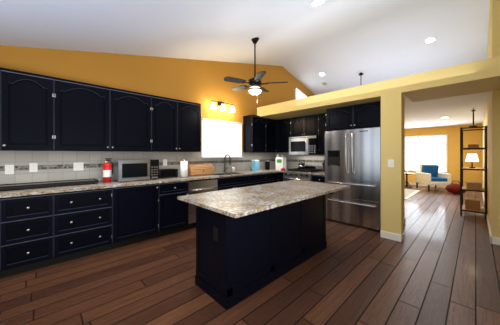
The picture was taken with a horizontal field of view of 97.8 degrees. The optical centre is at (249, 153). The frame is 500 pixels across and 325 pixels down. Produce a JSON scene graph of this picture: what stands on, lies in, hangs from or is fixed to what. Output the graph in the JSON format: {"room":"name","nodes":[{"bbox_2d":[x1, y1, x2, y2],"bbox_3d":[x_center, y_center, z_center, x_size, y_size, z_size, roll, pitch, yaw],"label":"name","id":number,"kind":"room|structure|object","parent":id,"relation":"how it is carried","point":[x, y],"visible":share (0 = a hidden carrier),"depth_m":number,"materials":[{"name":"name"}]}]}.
{"room":"kitchen","nodes":[
{"label":"kitchen","id":0,"kind":"room"},
{"bbox_2d":[0,45,313,151],"bbox_3d":[-0.245,-0.625,5.436,10.600,4.050,0.200,0,0,-44],"label":"wall","id":1,"kind":"structure","parent":0,"point":[203,83],"depth_m":4.11,"materials":[{"name":"orange paint"}]},
{"bbox_2d":[0,151,275,183],"bbox_3d":[-1.412,0.003,4.160,5.948,0.885,0.011,0,0,-44],"label":"backsplash","id":2,"kind":"structure","parent":1,"relation":"attached to","point":[55,165],"depth_m":3.19,"materials":[{"name":"tile"}]},
{"bbox_2d":[5,165,13,173],"bbox_3d":[-2.943,0.190,2.667,0.075,0.116,0.008,0,0,-44],"label":"electrical outlet","id":3,"kind":"object","parent":2,"relation":"attached to","point":[9,169],"visible":1,"depth_m":2.67,"materials":[{"name":"white plastic"}]},
{"bbox_2d":[29,163,37,171],"bbox_3d":[-2.793,0.174,2.812,0.075,0.116,0.008,0,0,-44],"label":"electrical outlet","id":4,"kind":"object","parent":2,"relation":"attached to","point":[33,167],"visible":1,"depth_m":2.81,"materials":[{"name":"white plastic"}]},
{"bbox_2d":[73,162,83,170],"bbox_3d":[-2.462,0.180,3.131,0.115,0.116,0.010,0,0,-44],"label":"electrical outlet","id":5,"kind":"object","parent":2,"relation":"attached to","point":[78,166],"visible":1,"depth_m":3.13,"materials":[{"name":"white plastic"}]},
{"bbox_2d":[0,67,280,152],"bbox_3d":[-1.157,-0.500,4.153,5.563,0.920,0.372,0,0,-44],"label":"upper cabinets","id":6,"kind":"object","parent":1,"relation":"attached to","point":[38,112],"visible":1,"depth_m":3.02,"materials":[{"name":"black wood"}]},
{"bbox_2d":[201,118,242,157],"bbox_3d":[-0.591,-0.330,4.911,1.123,0.840,0.047,0,0,-44],"label":"blinds","id":7,"kind":"object","parent":1,"relation":"attached to","point":[221,138],"visible":0.92,"depth_m":4.87,"materials":[{"name":"white"}]},
{"bbox_2d":[211,100,234,111],"bbox_3d":[-0.608,-1.068,4.831,0.636,0.200,0.162,0,0,-44],"label":"sconce","id":8,"kind":"object","parent":1,"relation":"attached to","point":[219,103],"visible":1,"depth_m":4.80,"materials":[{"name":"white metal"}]},
{"bbox_2d":[276,153,324,168],"bbox_3d":[1.393,0.003,5.530,0.011,0.885,1.860,0,0,-44],"label":"backsplash","id":9,"kind":"structure","parent":1,"relation":"attached to","point":[292,161],"depth_m":5.62,"materials":[{"name":"tile"}]},
{"bbox_2d":[295,87,306,98],"bbox_3d":[1.679,-1.859,7.132,0.687,0.529,0.028,0,0,-44],"label":"window","id":10,"kind":"structure","parent":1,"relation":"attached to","point":[299,94],"depth_m":7.03,"materials":[{"name":"white glass"}]},
{"bbox_2d":[0,0,489,94],"bbox_3d":[1.641,-1.863,3.483,10.600,1.737,5.830,0,0,-44],"label":"ceiling","id":11,"kind":"structure","parent":0,"point":[342,44],"depth_m":3.66,"materials":[{"name":"white paint"}]},
{"bbox_2d":[224,37,287,109],"bbox_3d":[0.056,-1.410,3.884,1.113,1.248,1.082,0,0,-44],"label":"ceiling fan","id":12,"kind":"object","parent":11,"relation":"hanging from","point":[254,85],"visible":1,"depth_m":3.78,"materials":[{"name":"brown metal"}]},
{"bbox_2d":[311,0,324,5],"bbox_3d":[0.902,-2.009,2.889,0.183,0.050,0.186,0,0,-44],"label":"recessed light","id":13,"kind":"object","parent":11,"relation":"in","point":[316,2],"visible":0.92,"depth_m":2.89,"materials":[{"name":"white"}]},
{"bbox_2d":[424,37,435,42],"bbox_3d":[3.789,-2.396,4.590,0.182,0.055,0.186,0,0,-44],"label":"recessed light","id":14,"kind":"object","parent":11,"relation":"in","point":[430,39],"visible":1,"depth_m":4.58,"materials":[{"name":"white"}]},
{"bbox_2d":[0,185,499,324],"bbox_3d":[2.612,1.360,4.420,13.300,0.120,5.830,0,0,-44],"label":"floor","id":15,"kind":"structure","parent":0,"point":[439,264],"depth_m":2.17,"materials":[{"name":"brown wood"}]},
{"bbox_2d":[0,172,282,277],"bbox_3d":[-1.146,0.874,3.874,5.934,0.853,0.766,0,0,-44],"label":"base cabinets","id":16,"kind":"object","parent":15,"relation":"on","point":[40,231],"visible":0.85,"depth_m":2.76,"materials":[{"name":"black wood"}]},
{"bbox_2d":[0,169,286,197],"bbox_3d":[-1.146,0.515,3.874,5.934,0.200,0.766,0,0,-44],"label":"countertop","id":17,"kind":"structure","parent":16,"relation":"on","point":[44,190],"depth_m":2.98,"materials":[{"name":"stone"}]},
{"bbox_2d":[0,177,101,189],"bbox_3d":[-2.546,0.375,2.803,1.072,0.077,0.290,0,0,-44],"label":"griddle","id":18,"kind":"object","parent":17,"relation":"on","point":[43,184],"visible":0.98,"depth_m":2.72,"materials":[{"name":"black metal"}]},
{"bbox_2d":[103,158,112,182],"bbox_3d":[-2.081,0.238,3.195,0.125,0.350,0.106,0,0,-44],"label":"fire extinguisher","id":19,"kind":"object","parent":17,"relation":"on","point":[106,171],"visible":1,"depth_m":3.15,"materials":[{"name":"red paint"}]},
{"bbox_2d":[112,159,158,181],"bbox_3d":[-1.816,0.253,3.478,0.579,0.322,0.374,0,0,-44],"label":"microwave","id":20,"kind":"object","parent":17,"relation":"on","point":[135,169],"depth_m":3.31,"materials":[{"name":"silver metal"}]},
{"bbox_2d":[159,168,177,178],"bbox_3d":[-1.451,0.337,3.816,0.312,0.153,0.194,0,0,-44],"label":"toaster","id":21,"kind":"object","parent":17,"relation":"on","point":[168,173],"visible":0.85,"depth_m":3.74,"materials":[{"name":"black metal"}]},
{"bbox_2d":[180,159,187,177],"bbox_3d":[-1.166,0.247,3.851,0.150,0.332,0.150,0,0,-44],"label":"paper towel","id":22,"kind":"object","parent":17,"relation":"on","point":[183,169],"visible":1,"depth_m":3.80,"materials":[{"name":"white paper"}]},
{"bbox_2d":[188,163,213,175],"bbox_3d":[-0.996,0.299,4.311,0.522,0.228,0.314,0,0,-44],"label":"bread box","id":23,"kind":"object","parent":17,"relation":"on","point":[200,168],"visible":0.83,"depth_m":4.22,"materials":[{"name":"brown wood"}]},
{"bbox_2d":[223,154,230,172],"bbox_3d":[-0.478,0.208,4.845,0.138,0.411,0.243,0,0,-44],"label":"faucet","id":24,"kind":"object","parent":17,"relation":"on","point":[225,168],"visible":1,"depth_m":4.86,"materials":[{"name":"silver metal"}]},
{"bbox_2d":[252,160,258,170],"bbox_3d":[0.119,0.281,5.398,0.208,0.265,0.120,0,0,-44],"label":"pitcher","id":25,"kind":"object","parent":17,"relation":"on","point":[255,165],"visible":1,"depth_m":5.36,"materials":[{"name":"blue plastic"}]},
{"bbox_2d":[265,159,269,169],"bbox_3d":[0.462,0.279,5.757,0.128,0.270,0.130,0,0,-44],"label":"canister","id":26,"kind":"object","parent":17,"relation":"on","point":[267,164],"visible":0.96,"depth_m":5.70,"materials":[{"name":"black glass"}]},
{"bbox_2d":[276,155,285,169],"bbox_3d":[0.798,0.216,5.636,0.142,0.394,0.240,0,0,-44],"label":"bag","id":27,"kind":"object","parent":17,"relation":"on","point":[280,162],"visible":0.96,"depth_m":5.58,"materials":[{"name":"white plastic"}]},
{"bbox_2d":[193,188,344,309],"bbox_3d":[0.333,0.873,2.527,1.754,0.854,0.732,0,0,-44],"label":"kitchen island","id":28,"kind":"object","parent":15,"relation":"on","point":[250,240],"depth_m":2.10,"materials":[{"name":"black wood"}]},
{"bbox_2d":[177,180,348,219],"bbox_3d":[0.305,0.430,2.505,1.980,0.028,0.880,0,0,-44],"label":"island countertop","id":29,"kind":"structure","parent":28,"relation":"on","point":[235,202],"depth_m":2.13,"materials":[{"name":"beige stone"}]},
{"bbox_2d":[283,165,323,181],"bbox_3d":[1.258,0.790,5.142,0.713,1.020,0.734,0,0,-44],"label":"range","id":30,"kind":"object","parent":15,"relation":"on","point":[299,174],"visible":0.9,"depth_m":4.99,"materials":[{"name":"silver metal"}]},
{"bbox_2d":[298,160,305,168],"bbox_3d":[1.258,0.248,5.377,0.270,0.216,0.200,0,0,-44],"label":"kettle","id":31,"kind":"object","parent":30,"relation":"on","point":[301,165],"visible":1,"depth_m":5.33,"materials":[{"name":"silver metal"}]},
{"bbox_2d":[312,175,324,182],"bbox_3d":[1.675,0.874,4.768,0.638,0.853,0.372,0,0,-44],"label":"base cabinet","id":32,"kind":"object","parent":15,"relation":"on","point":[318,178],"visible":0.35,"depth_m":4.61,"materials":[{"name":"black wood"}]},
{"bbox_2d":[312,172,324,175],"bbox_3d":[1.679,0.430,4.772,0.626,0.030,0.372,0,0,-44],"label":"countertop","id":33,"kind":"structure","parent":32,"relation":"on","point":[321,173],"depth_m":4.64,"materials":[{"name":"stone"}]},
{"bbox_2d":[325,126,380,230],"bbox_3d":[2.079,0.421,4.208,0.854,1.757,0.975,0,0,-44],"label":"fridge","id":34,"kind":"object","parent":15,"relation":"on","point":[353,158],"visible":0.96,"depth_m":3.88,"materials":[{"name":"silver metal"}]},
{"bbox_2d":[381,230,403,241],"bbox_3d":[2.144,1.248,3.310,0.015,0.105,0.285,0,0,-44],"label":"baseboard","id":35,"kind":"structure","parent":15,"relation":"on","point":[401,238],"depth_m":3.29,"materials":[{"name":"white wood"}]},
{"bbox_2d":[405,172,414,187],"bbox_3d":[6.173,1.022,8.579,0.520,0.555,0.520,0,0,-44],"label":"side table","id":36,"kind":"object","parent":15,"relation":"on","point":[407,186],"visible":0.65,"depth_m":8.55,"materials":[{"name":"brown wood"}]},
{"bbox_2d":[405,189,419,199],"bbox_3d":[4.489,1.294,7.758,2.300,0.013,2.200,0,0,-44],"label":"rug","id":37,"kind":"object","parent":15,"relation":"on","point":[409,193],"visible":0.12,"depth_m":7.29,"materials":[{"name":"white fabric"}]},
{"bbox_2d":[416,164,450,190],"bbox_3d":[6.614,0.831,7.906,0.720,0.938,0.740,0,0,8],"label":"armchair","id":38,"kind":"object","parent":15,"relation":"on","point":[428,174],"visible":0.85,"depth_m":7.86,"materials":[{"name":"white fabric"}]},
{"bbox_2d":[445,181,466,193],"bbox_3d":[6.695,1.085,7.085,0.400,0.430,0.520,0,0,-44],"label":"bag","id":39,"kind":"object","parent":15,"relation":"on","point":[453,188],"visible":0.69,"depth_m":7.01,"materials":[{"name":"fabric"}]},
{"bbox_2d":[460,126,486,219],"bbox_3d":[4.788,0.370,4.673,0.648,1.860,0.388,0,0,-44],"label":"etagere","id":40,"kind":"object","parent":15,"relation":"on","point":[472,205],"visible":1,"depth_m":4.56,"materials":[{"name":"black metal"}]},
{"bbox_2d":[469,108,476,126],"bbox_3d":[4.821,-0.777,4.704,0.412,0.408,0.120,0,0,-44],"label":"sculpture","id":41,"kind":"object","parent":40,"relation":"on","point":[473,110],"visible":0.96,"depth_m":4.60,"materials":[{"name":"brown metal"}]},
{"bbox_2d":[257,56,499,119],"bbox_3d":[2.264,-1.025,3.917,1.000,0.230,4.990,0,0,-44],"label":"beam","id":42,"kind":"structure","parent":0,"point":[479,76],"depth_m":3.23,"materials":[{"name":"yellow paint"}]},
{"bbox_2d":[381,77,404,234],"bbox_3d":[2.547,0.080,3.711,1.120,2.440,0.270,0,0,-44],"label":"column","id":43,"kind":"structure","parent":0,"point":[392,148],"depth_m":3.31,"materials":[{"name":"yellow paint"}]},
{"bbox_2d":[388,160,393,167],"bbox_3d":[2.142,0.145,3.314,0.010,0.120,0.080,0,0,-44],"label":"light switch","id":44,"kind":"object","parent":43,"relation":"attached to","point":[390,163],"visible":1,"depth_m":3.31,"materials":[{"name":"white plastic"}]},
{"bbox_2d":[405,124,482,186],"bbox_3d":[7.179,0.170,8.833,0.200,2.460,3.065,0,0,-44],"label":"wall","id":45,"kind":"structure","parent":0,"point":[469,137],"depth_m":8.10,"materials":[{"name":"orange paint"}]},
{"bbox_2d":[405,182,446,187],"bbox_3d":[7.162,1.248,8.696,0.015,0.105,2.840,0,0,-44],"label":"baseboard","id":46,"kind":"structure","parent":45,"relation":"attached to","point":[419,184],"depth_m":8.78,"materials":[{"name":"white wood"}]},
{"bbox_2d":[405,134,447,172],"bbox_3d":[6.886,-0.020,8.953,0.050,1.473,1.831,0,0,-44],"label":"window","id":47,"kind":"structure","parent":45,"relation":"in","point":[426,149],"depth_m":8.76,"materials":[{"name":"white glass"}]},
{"bbox_2d":[403,92,489,128],"bbox_3d":[4.846,-1.095,6.441,6.480,0.070,2.865,0,0,-44],"label":"ceiling","id":48,"kind":"structure","parent":0,"point":[456,110],"depth_m":5.44,"materials":[{"name":"white paint"}]},
{"bbox_2d":[483,0,499,237],"bbox_3d":[6.326,-0.625,5.124,6.780,4.050,1.086,0,0,-44],"label":"wall","id":49,"kind":"structure","parent":0,"point":[491,120],"depth_m":3.15,"materials":[{"name":"yellow paint"}]},
{"bbox_2d":[482,192,491,243],"bbox_3d":[5.829,1.248,5.412,6.495,0.105,0.019,0,0,-44],"label":"baseboard","id":50,"kind":"structure","parent":49,"relation":"attached to","point":[489,229],"depth_m":3.69,"materials":[{"name":"white wood"}]},
{"bbox_2d":[492,237,499,244],"bbox_3d":[3.871,1.248,2.772,0.019,0.105,1.050,0,0,-44],"label":"baseboard","id":51,"kind":"structure","parent":49,"relation":"attached to","point":[495,240],"depth_m":3.12,"materials":[{"name":"white wood"}]},
{"bbox_3d":[1.790,0.080,5.215,0.120,2.440,2.945,0,0,-44],"label":"wall","id":52,"kind":"structure","parent":0,"visible":0},
{"bbox_2d":[278,117,297,151],"bbox_3d":[1.021,-0.474,5.669,0.349,0.867,0.462,0,0,-44],"label":"upper cabinet","id":53,"kind":"object","parent":52,"relation":"attached to","point":[285,127],"depth_m":5.55,"materials":[{"name":"black wood"}]},
{"bbox_2d":[294,114,317,136],"bbox_3d":[1.399,-0.661,5.277,0.349,0.492,0.740,0,0,-44],"label":"upper cabinet","id":54,"kind":"object","parent":52,"relation":"attached to","point":[303,125],"depth_m":5.12,"materials":[{"name":"black wood"}]},
{"bbox_2d":[289,136,324,154],"bbox_3d":[1.345,-0.198,5.226,0.472,0.425,0.734,0,0,-44],"label":"microwave","id":55,"kind":"object","parent":54,"relation":"attached to","point":[305,145],"visible":1,"depth_m":5.04,"materials":[{"name":"silver metal"}]},
{"bbox_2d":[318,113,325,151],"bbox_3d":[1.765,-0.474,4.899,0.349,0.867,0.427,0,0,-44],"label":"upper cabinet","id":56,"kind":"object","parent":52,"relation":"attached to","point":[322,116],"depth_m":4.84,"materials":[{"name":"black wood"}]},
{"bbox_2d":[326,105,353,130],"bbox_3d":[1.984,-0.692,4.405,0.719,0.432,0.577,0,0,-44],"label":"upper cabinet","id":57,"kind":"object","parent":52,"relation":"attached to","point":[338,118],"depth_m":4.20,"materials":[{"name":"black wood"}]},
{"bbox_2d":[350,100,380,128],"bbox_3d":[2.306,-0.692,4.072,0.719,0.432,0.578,0,0,-44],"label":"upper cabinet","id":58,"kind":"object","parent":52,"relation":"attached to","point":[360,116],"depth_m":3.84,"materials":[{"name":"black wood"}]}
]}

